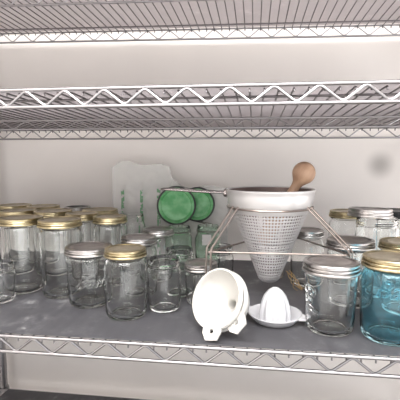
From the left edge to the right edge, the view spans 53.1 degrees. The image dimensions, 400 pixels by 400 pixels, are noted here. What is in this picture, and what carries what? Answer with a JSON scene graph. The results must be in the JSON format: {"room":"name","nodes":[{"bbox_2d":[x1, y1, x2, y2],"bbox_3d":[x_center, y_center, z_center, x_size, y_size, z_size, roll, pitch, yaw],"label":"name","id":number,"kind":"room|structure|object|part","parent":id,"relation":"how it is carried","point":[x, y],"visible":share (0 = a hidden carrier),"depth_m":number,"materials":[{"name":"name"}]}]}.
{"room":"pantry","nodes":[
{"label":"pantry","id":0,"kind":"room"},
{"bbox_2d":[0,23,399,399],"bbox_3d":[0.460,0.034,1.189,2.523,2.600,0.100,1,6,8],"label":"wall","id":1,"kind":"structure","parent":0,"point":[349,172],"depth_m":1.20,"materials":[{"name":"paint"}]},
{"bbox_3d":[0.238,1.541,-0.347,2.523,0.100,3.480,1,6,8],"label":"floor","id":2,"kind":"structure","parent":0,"visible":0},
{"bbox_2d":[0,0,399,399],"bbox_3d":[-0.065,0.311,0.907,1.257,2.105,0.581,1,6,8],"label":"wire shelving unit","id":3,"kind":"object","parent":2,"relation":"on","point":[4,386],"visible":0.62,"depth_m":0.81,"materials":[{"name":"silver metal"}]},
{"bbox_3d":[-0.633,0.278,1.257,0.025,2.105,0.025,1,6,8],"label":"post","id":4,"kind":"part","parent":3,"relation":"part of","materials":[{"name":"silver metal"}]},
{"bbox_2d":[0,389,137,399],"bbox_3d":[-0.064,0.639,0.939,1.178,0.001,0.535,1,6,8],"label":"liner","id":5,"kind":"object","parent":3,"relation":"on","point":[10,394],"visible":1,"depth_m":1.24,"materials":[{"name":"grey plastic"}]},
{"bbox_3d":[-0.028,0.629,1.209,1.216,0.031,0.005,1,6,8],"label":"rail","id":6,"kind":"part","parent":3,"relation":"part of","materials":[{"name":"silver metal"}]},
{"bbox_3d":[-0.066,-0.431,0.843,1.216,0.054,0.005,1,6,8],"label":"rail","id":7,"kind":"part","parent":3,"relation":"part of","materials":[{"name":"silver metal"}]},
{"bbox_3d":[-0.068,0.203,0.897,1.188,0.012,0.540,1,6,8],"label":"shelf","id":8,"kind":"part","parent":3,"relation":"part of","materials":[{"name":"silver metal"}]},
{"bbox_2d":[0,253,399,356],"bbox_3d":[-0.065,0.196,0.896,1.178,0.001,0.535,1,6,8],"label":"liner","id":9,"kind":"object","parent":3,"relation":"on","point":[34,313],"visible":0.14,"depth_m":0.68,"materials":[{"name":"grey plastic"}]},
{"bbox_2d":[0,259,15,304],"bbox_3d":[-0.401,0.164,0.803,0.058,0.081,0.058,-5,7,-41],"label":"glass jar","id":10,"kind":"object","parent":9,"relation":"on","point":[7,272],"visible":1,"depth_m":0.79,"materials":[{"name":"white"}]},
{"bbox_2d":[0,203,31,209],"bbox_3d":[-0.516,0.093,1.123,0.092,0.161,0.092,2,6,24],"label":"glass jar","id":11,"kind":"object","parent":9,"relation":"on","point":[11,205],"visible":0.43,"depth_m":1.11,"materials":[{"name":"gold"}]},
{"bbox_2d":[0,208,36,251],"bbox_3d":[-0.455,0.104,1.005,0.094,0.161,0.094,-5,7,-41],"label":"glass jar","id":12,"kind":"object","parent":9,"relation":"on","point":[11,211],"visible":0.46,"depth_m":0.98,"materials":[{"name":"gold"}]},
{"bbox_2d":[0,214,42,294],"bbox_3d":[-0.386,0.117,0.871,0.094,0.162,0.094,1,6,8],"label":"glass jar","id":13,"kind":"object","parent":9,"relation":"on","point":[19,240],"visible":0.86,"depth_m":0.84,"materials":[{"name":"white"}]},
{"bbox_2d":[26,204,59,209],"bbox_3d":[-0.427,0.095,1.097,0.090,0.161,0.090,-4,7,-33],"label":"glass jar","id":14,"kind":"object","parent":9,"relation":"on","point":[38,206],"visible":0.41,"depth_m":1.08,"materials":[{"name":"gold"}]},
{"bbox_2d":[33,208,71,217],"bbox_3d":[-0.361,0.105,0.992,0.094,0.161,0.094,-1,6,-9],"label":"glass jar","id":15,"kind":"object","parent":9,"relation":"on","point":[53,212],"visible":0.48,"depth_m":0.96,"materials":[{"name":"gold"}]},
{"bbox_2d":[37,216,81,298],"bbox_3d":[-0.293,0.120,0.844,0.091,0.161,0.091,5,7,40],"label":"glass jar","id":16,"kind":"object","parent":9,"relation":"on","point":[55,233],"visible":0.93,"depth_m":0.81,"materials":[{"name":"white"}]},
{"bbox_2d":[64,205,90,211],"bbox_3d":[-0.333,0.097,1.095,0.075,0.159,0.075,0,6,-1],"label":"glass jar","id":17,"kind":"object","parent":9,"relation":"on","point":[73,207],"visible":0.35,"depth_m":1.07,"materials":[{"name":"white"}]},
{"bbox_3d":[-0.333,0.097,1.095,0.073,0.158,0.073,0,6,-1],"label":"glass","id":18,"kind":"part","parent":17,"relation":"part of","materials":[{"name":"white"}]},
{"bbox_2d":[65,211,97,241],"bbox_3d":[-0.277,0.110,0.944,0.078,0.161,0.078,1,6,16],"label":"glass jar","id":19,"kind":"object","parent":9,"relation":"on","point":[87,226],"visible":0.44,"depth_m":0.91,"materials":[{"name":"white"}]},
{"bbox_3d":[-0.277,0.111,0.944,0.077,0.160,0.077,1,6,16],"label":"glass","id":20,"kind":"part","parent":19,"relation":"part of","materials":[{"name":"white"}]},
{"bbox_2d":[64,241,111,308],"bbox_3d":[-0.219,0.147,0.792,0.095,0.116,0.095,1,6,8],"label":"glass jar","id":21,"kind":"object","parent":9,"relation":"on","point":[85,261],"visible":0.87,"depth_m":0.76,"materials":[{"name":"white"}]},
{"bbox_3d":[-0.219,0.148,0.793,0.087,0.115,0.087,1,6,8],"label":"glass","id":22,"kind":"part","parent":21,"relation":"part of","materials":[{"name":"white"}]},
{"bbox_2d":[82,207,118,214],"bbox_3d":[-0.258,0.102,1.041,0.094,0.158,0.094,3,7,32],"label":"glass jar","id":23,"kind":"object","parent":9,"relation":"on","point":[101,210],"visible":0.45,"depth_m":1.02,"materials":[{"name":"gold"}]},
{"bbox_2d":[92,214,126,244],"bbox_3d":[-0.204,0.114,0.914,0.078,0.158,0.078,-2,6,-17],"label":"glass jar","id":24,"kind":"object","parent":9,"relation":"on","point":[110,228],"visible":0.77,"depth_m":0.88,"materials":[{"name":"white"}]},
{"bbox_2d":[103,244,147,320],"bbox_3d":[-0.135,0.148,0.729,0.079,0.126,0.079,3,6,28],"label":"glass jar","id":25,"kind":"object","parent":9,"relation":"on","point":[125,269],"visible":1,"depth_m":0.70,"materials":[{"name":"white"}]},
{"bbox_2d":[121,213,144,233],"bbox_3d":[-0.169,0.110,0.989,0.069,0.152,0.069,3,6,28],"label":"glass jar","id":26,"kind":"object","parent":9,"relation":"on","point":[135,223],"visible":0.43,"depth_m":0.96,"materials":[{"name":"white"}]},
{"bbox_2d":[120,233,156,296],"bbox_3d":[-0.129,0.138,0.845,0.076,0.125,0.076,5,7,40],"label":"glass jar","id":27,"kind":"object","parent":9,"relation":"on","point":[148,240],"visible":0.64,"depth_m":0.82,"materials":[{"name":"white"}]},
{"bbox_3d":[-0.129,0.139,0.845,0.075,0.123,0.075,5,7,40],"label":"glass","id":28,"kind":"part","parent":27,"relation":"part of","materials":[{"name":"white"}]},
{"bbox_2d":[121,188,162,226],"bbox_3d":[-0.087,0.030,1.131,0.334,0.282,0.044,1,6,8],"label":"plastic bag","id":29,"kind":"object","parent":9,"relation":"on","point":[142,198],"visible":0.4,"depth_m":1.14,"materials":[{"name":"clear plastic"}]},
{"bbox_2d":[142,226,173,254],"bbox_3d":[-0.099,0.128,0.952,0.076,0.124,0.076,-2,6,-17],"label":"glass jar","id":30,"kind":"object","parent":9,"relation":"on","point":[164,234],"visible":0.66,"depth_m":0.92,"materials":[{"name":"white"}]},
{"bbox_3d":[-0.099,0.129,0.952,0.075,0.122,0.075,-2,6,-17],"label":"glass","id":31,"kind":"part","parent":30,"relation":"part of","materials":[{"name":"white"}]},
{"bbox_2d":[147,254,180,312],"bbox_3d":[-0.068,0.158,0.760,0.066,0.100,0.066,1,6,8],"label":"glass jar","id":32,"kind":"object","parent":9,"relation":"on","point":[164,270],"visible":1,"depth_m":0.73,"materials":[{"name":"white"}]},
{"bbox_2d":[157,186,195,246],"bbox_3d":[-0.067,0.073,1.040,0.104,0.215,0.086,1,6,8],"label":"jar","id":33,"kind":"object","parent":9,"relation":"on","point":[176,208],"visible":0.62,"depth_m":1.06,"materials":[{"name":"green glass"}]},
{"bbox_3d":[-0.063,0.015,1.065,0.097,0.097,0.017,0,6,0],"label":"lid","id":34,"kind":"part","parent":33,"relation":"part of","materials":[{"name":"green glass"}]},
{"bbox_3d":[-0.054,0.124,1.034,0.067,0.114,0.067,1,6,8],"label":"glass","id":35,"kind":"part","parent":33,"relation":"part of","materials":[{"name":"green"}]},
{"bbox_2d":[165,245,193,297],"bbox_3d":[-0.043,0.150,0.843,0.064,0.100,0.064,5,7,40],"label":"glass jar","id":36,"kind":"object","parent":9,"relation":"on","point":[184,252],"visible":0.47,"depth_m":0.82,"materials":[{"name":"white"}]},
{"bbox_2d":[184,258,217,304],"bbox_3d":[0.002,0.163,0.794,0.068,0.083,0.068,-2,6,-17],"label":"glass jar","id":37,"kind":"object","parent":9,"relation":"on","point":[194,268],"visible":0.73,"depth_m":0.77,"materials":[{"name":"white"}]},
{"bbox_3d":[0.002,0.164,0.794,0.063,0.082,0.063,-2,6,-17],"label":"glass","id":38,"kind":"part","parent":37,"relation":"part of","materials":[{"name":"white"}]},
{"bbox_2d":[190,187,220,257],"bbox_3d":[-0.001,0.073,1.060,0.116,0.211,0.096,1,6,8],"label":"jar","id":39,"kind":"object","parent":9,"relation":"on","point":[205,203],"visible":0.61,"depth_m":1.09,"materials":[{"name":"green glass"}]},
{"bbox_3d":[-0.007,0.012,1.091,0.087,0.087,0.016,0,6,0],"label":"lid","id":40,"kind":"part","parent":39,"relation":"part of","materials":[{"name":"green glass"}]},
{"bbox_3d":[0.021,0.123,1.048,0.067,0.114,0.067,1,6,8],"label":"glass","id":41,"kind":"part","parent":39,"relation":"part of","materials":[{"name":"green"}]},
{"bbox_2d":[192,268,243,340],"bbox_3d":[0.035,0.166,0.654,0.090,0.103,0.090,-1,6,-7],"label":"funnel","id":42,"kind":"object","parent":9,"relation":"on","point":[219,293],"visible":0.98,"depth_m":0.68,"materials":[{"name":"white plastic"}]},
{"bbox_2d":[221,271,249,333],"bbox_3d":[0.038,0.166,0.659,0.088,0.092,0.104,0,6,4],"label":"funnel","id":43,"kind":"object","parent":42,"relation":"in","point":[239,323],"visible":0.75,"depth_m":0.62,"materials":[{"name":"white plastic"}]},
{"bbox_2d":[204,243,233,270],"bbox_3d":[0.043,0.148,0.905,0.067,0.092,0.067,1,6,16],"label":"glass jar","id":44,"kind":"object","parent":9,"relation":"on","point":[224,260],"visible":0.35,"depth_m":0.88,"materials":[{"name":"white"}]},
{"bbox_2d":[248,287,304,327],"bbox_3d":[0.132,0.183,0.704,0.094,0.061,0.095,-2,6,-20],"label":"juicer","id":45,"kind":"object","parent":9,"relation":"on","point":[274,310],"visible":1,"depth_m":0.69,"materials":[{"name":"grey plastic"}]},
{"bbox_3d":[0.132,0.205,0.707,0.094,0.016,0.094,3,6,26],"label":"dish","id":46,"kind":"part","parent":45,"relation":"part of","materials":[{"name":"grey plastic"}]},
{"bbox_2d":[205,204,353,277],"bbox_3d":[0.157,0.102,0.835,0.270,0.196,0.245,1,6,8],"label":"stand","id":47,"kind":"object","parent":9,"relation":"on","point":[351,255],"visible":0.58,"depth_m":0.73,"materials":[{"name":"silver metal"}]},
{"bbox_3d":[0.041,0.110,0.754,0.064,0.196,0.021,-3,6,-28],"label":"leg","id":48,"kind":"part","parent":47,"relation":"part of","materials":[{"name":"silver metal"}]},
{"bbox_2d":[161,186,315,282],"bbox_3d":[0.073,0.071,0.811,0.309,0.189,0.174,1,6,8],"label":"strainer","id":49,"kind":"object","parent":47,"relation":"on","point":[269,198],"visible":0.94,"depth_m":0.75,"materials":[{"name":"silver metal"}]},
{"bbox_3d":[-0.013,-0.019,0.814,0.137,0.010,0.031,1,6,8],"label":"handle","id":50,"kind":"part","parent":49,"relation":"part of","materials":[{"name":"silver metal"}]},
{"bbox_2d":[258,162,315,245],"bbox_3d":[0.170,0.009,0.788,0.112,0.168,0.045,0,6,1],"label":"pestle","id":51,"kind":"object","parent":49,"relation":"in","point":[303,173],"visible":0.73,"depth_m":0.77,"materials":[{"name":"brown wood"}]},
{"bbox_3d":[0.237,0.112,0.734,0.085,0.196,0.021,4,7,36],"label":"leg","id":52,"kind":"part","parent":47,"relation":"part of","materials":[{"name":"silver metal"}]},
{"bbox_2d":[286,270,304,289],"bbox_3d":[0.210,0.175,0.875,0.044,0.041,0.021,0,6,-2],"label":"wire","id":53,"kind":"object","parent":9,"relation":"on","point":[299,287],"visible":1,"depth_m":0.88,"materials":[{"name":"brown"}]},
{"bbox_2d":[290,227,324,286],"bbox_3d":[0.244,0.129,0.914,0.076,0.127,0.076,1,6,16],"label":"glass jar","id":54,"kind":"object","parent":9,"relation":"on","point":[313,234],"visible":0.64,"depth_m":0.89,"materials":[{"name":"white"}]},
{"bbox_2d":[302,254,360,336],"bbox_3d":[0.216,0.158,0.665,0.093,0.118,0.093,1,6,8],"label":"glass jar","id":55,"kind":"object","parent":9,"relation":"on","point":[331,281],"visible":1,"depth_m":0.63,"materials":[{"name":"white"}]},
{"bbox_2d":[328,209,355,235],"bbox_3d":[0.334,0.107,0.920,0.077,0.168,0.077,1,6,8],"label":"glass jar","id":56,"kind":"object","parent":9,"relation":"on","point":[340,222],"visible":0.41,"depth_m":0.89,"materials":[{"name":"white"}]},
{"bbox_2d":[325,235,375,308],"bbox_3d":[0.294,0.140,0.788,0.093,0.129,0.093,-5,7,-41],"label":"glass jar","id":57,"kind":"object","parent":9,"relation":"on","point":[359,245],"visible":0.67,"depth_m":0.75,"materials":[{"name":"white"}]},
{"bbox_2d":[355,217,398,249],"bbox_3d":[0.370,0.117,0.843,0.085,0.163,0.085,1,6,8],"label":"glass jar","id":58,"kind":"object","parent":9,"relation":"on","point":[375,229],"visible":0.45,"depth_m":0.80,"materials":[{"name":"white"}]},
{"bbox_2d":[347,206,393,218],"bbox_3d":[0.355,0.026,0.836,0.090,0.021,0.090,3,6,26],"label":"lid","id":59,"kind":"object","parent":58,"relation":"on","point":[354,211],"visible":1,"depth_m":0.80,"materials":[{"name":"silver metal"}]},
{"bbox_2d":[359,250,399,346],"bbox_3d":[0.303,0.153,0.636,0.094,0.132,0.094,1,6,8],"label":"glass jar","id":60,"kind":"object","parent":9,"relation":"on","point":[379,279],"visible":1,"depth_m":0.61,"materials":[{"name":"teal glass"}]},
{"bbox_2d":[378,237,399,250],"bbox_3d":[0.380,0.142,0.745,0.093,0.133,0.093,-2,6,-17],"label":"glass jar","id":61,"kind":"object","parent":9,"relation":"on","point":[386,243],"visible":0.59,"depth_m":0.73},
{"bbox_2d":[389,208,399,236],"bbox_3d":[0.450,0.107,0.926,0.088,0.168,0.088,1,6,8],"label":"glass jar","id":62,"kind":"object","parent":9,"relation":"on","point":[396,211],"visible":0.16,"depth_m":0.88,"materials":[{"name":"white"}]},
{"bbox_2d":[0,0,399,31],"bbox_3d":[-0.067,-0.448,0.834,1.178,0.031,0.537,1,6,8],"label":"liner","id":63,"kind":"object","parent":3,"relation":"on","point":[220,3],"visible":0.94,"depth_m":0.99,"materials":[{"name":"plastic"}]},
{"bbox_2d":[0,80,399,128],"bbox_3d":[-0.066,-0.186,0.858,1.178,0.026,0.535,1,6,8],"label":"liner","id":64,"kind":"object","parent":3,"relation":"on","point":[299,90],"visible":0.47,"depth_m":0.78,"materials":[{"name":"plastic"}]},
{"bbox_3d":[-0.067,-0.441,0.834,1.208,0.039,0.540,1,6,8],"label":"shelf","id":65,"kind":"part","parent":3,"relation":"part of","materials":[{"name":"silver metal"}]},
{"bbox_3d":[-0.030,-0.457,1.103,1.216,0.059,0.005,1,6,8],"label":"rail","id":66,"kind":"part","parent":3,"relation":"part of","materials":[{"name":"silver metal"}]},
{"bbox_3d":[-0.066,-0.177,0.860,1.208,0.030,0.540,1,6,8],"label":"shelf","id":67,"kind":"part","parent":3,"relation":"part of","materials":[{"name":"silver metal"}]},
{"bbox_3d":[-0.065,-0.166,0.869,1.216,0.030,0.005,1,6,8],"label":"rail","id":68,"kind":"part","parent":3,"relation":"part of","materials":[{"name":"silver metal"}]},
{"bbox_3d":[-0.102,-0.153,0.591,1.216,0.038,0.006,1,6,8],"label":"rail","id":69,"kind":"part","parent":3,"relation":"part of","materials":[{"name":"silver metal"}]},
{"bbox_3d":[-0.030,-0.187,1.130,1.216,0.037,0.005,1,6,8],"label":"rail","id":70,"kind":"part","parent":3,"relation":"part of","materials":[{"name":"silver metal"}]},
{"bbox_3d":[-0.102,0.239,0.630,1.217,0.032,0.006,1,6,8],"label":"rail","id":71,"kind":"part","parent":3,"relation":"part of","materials":[{"name":"silver metal"}]}
]}

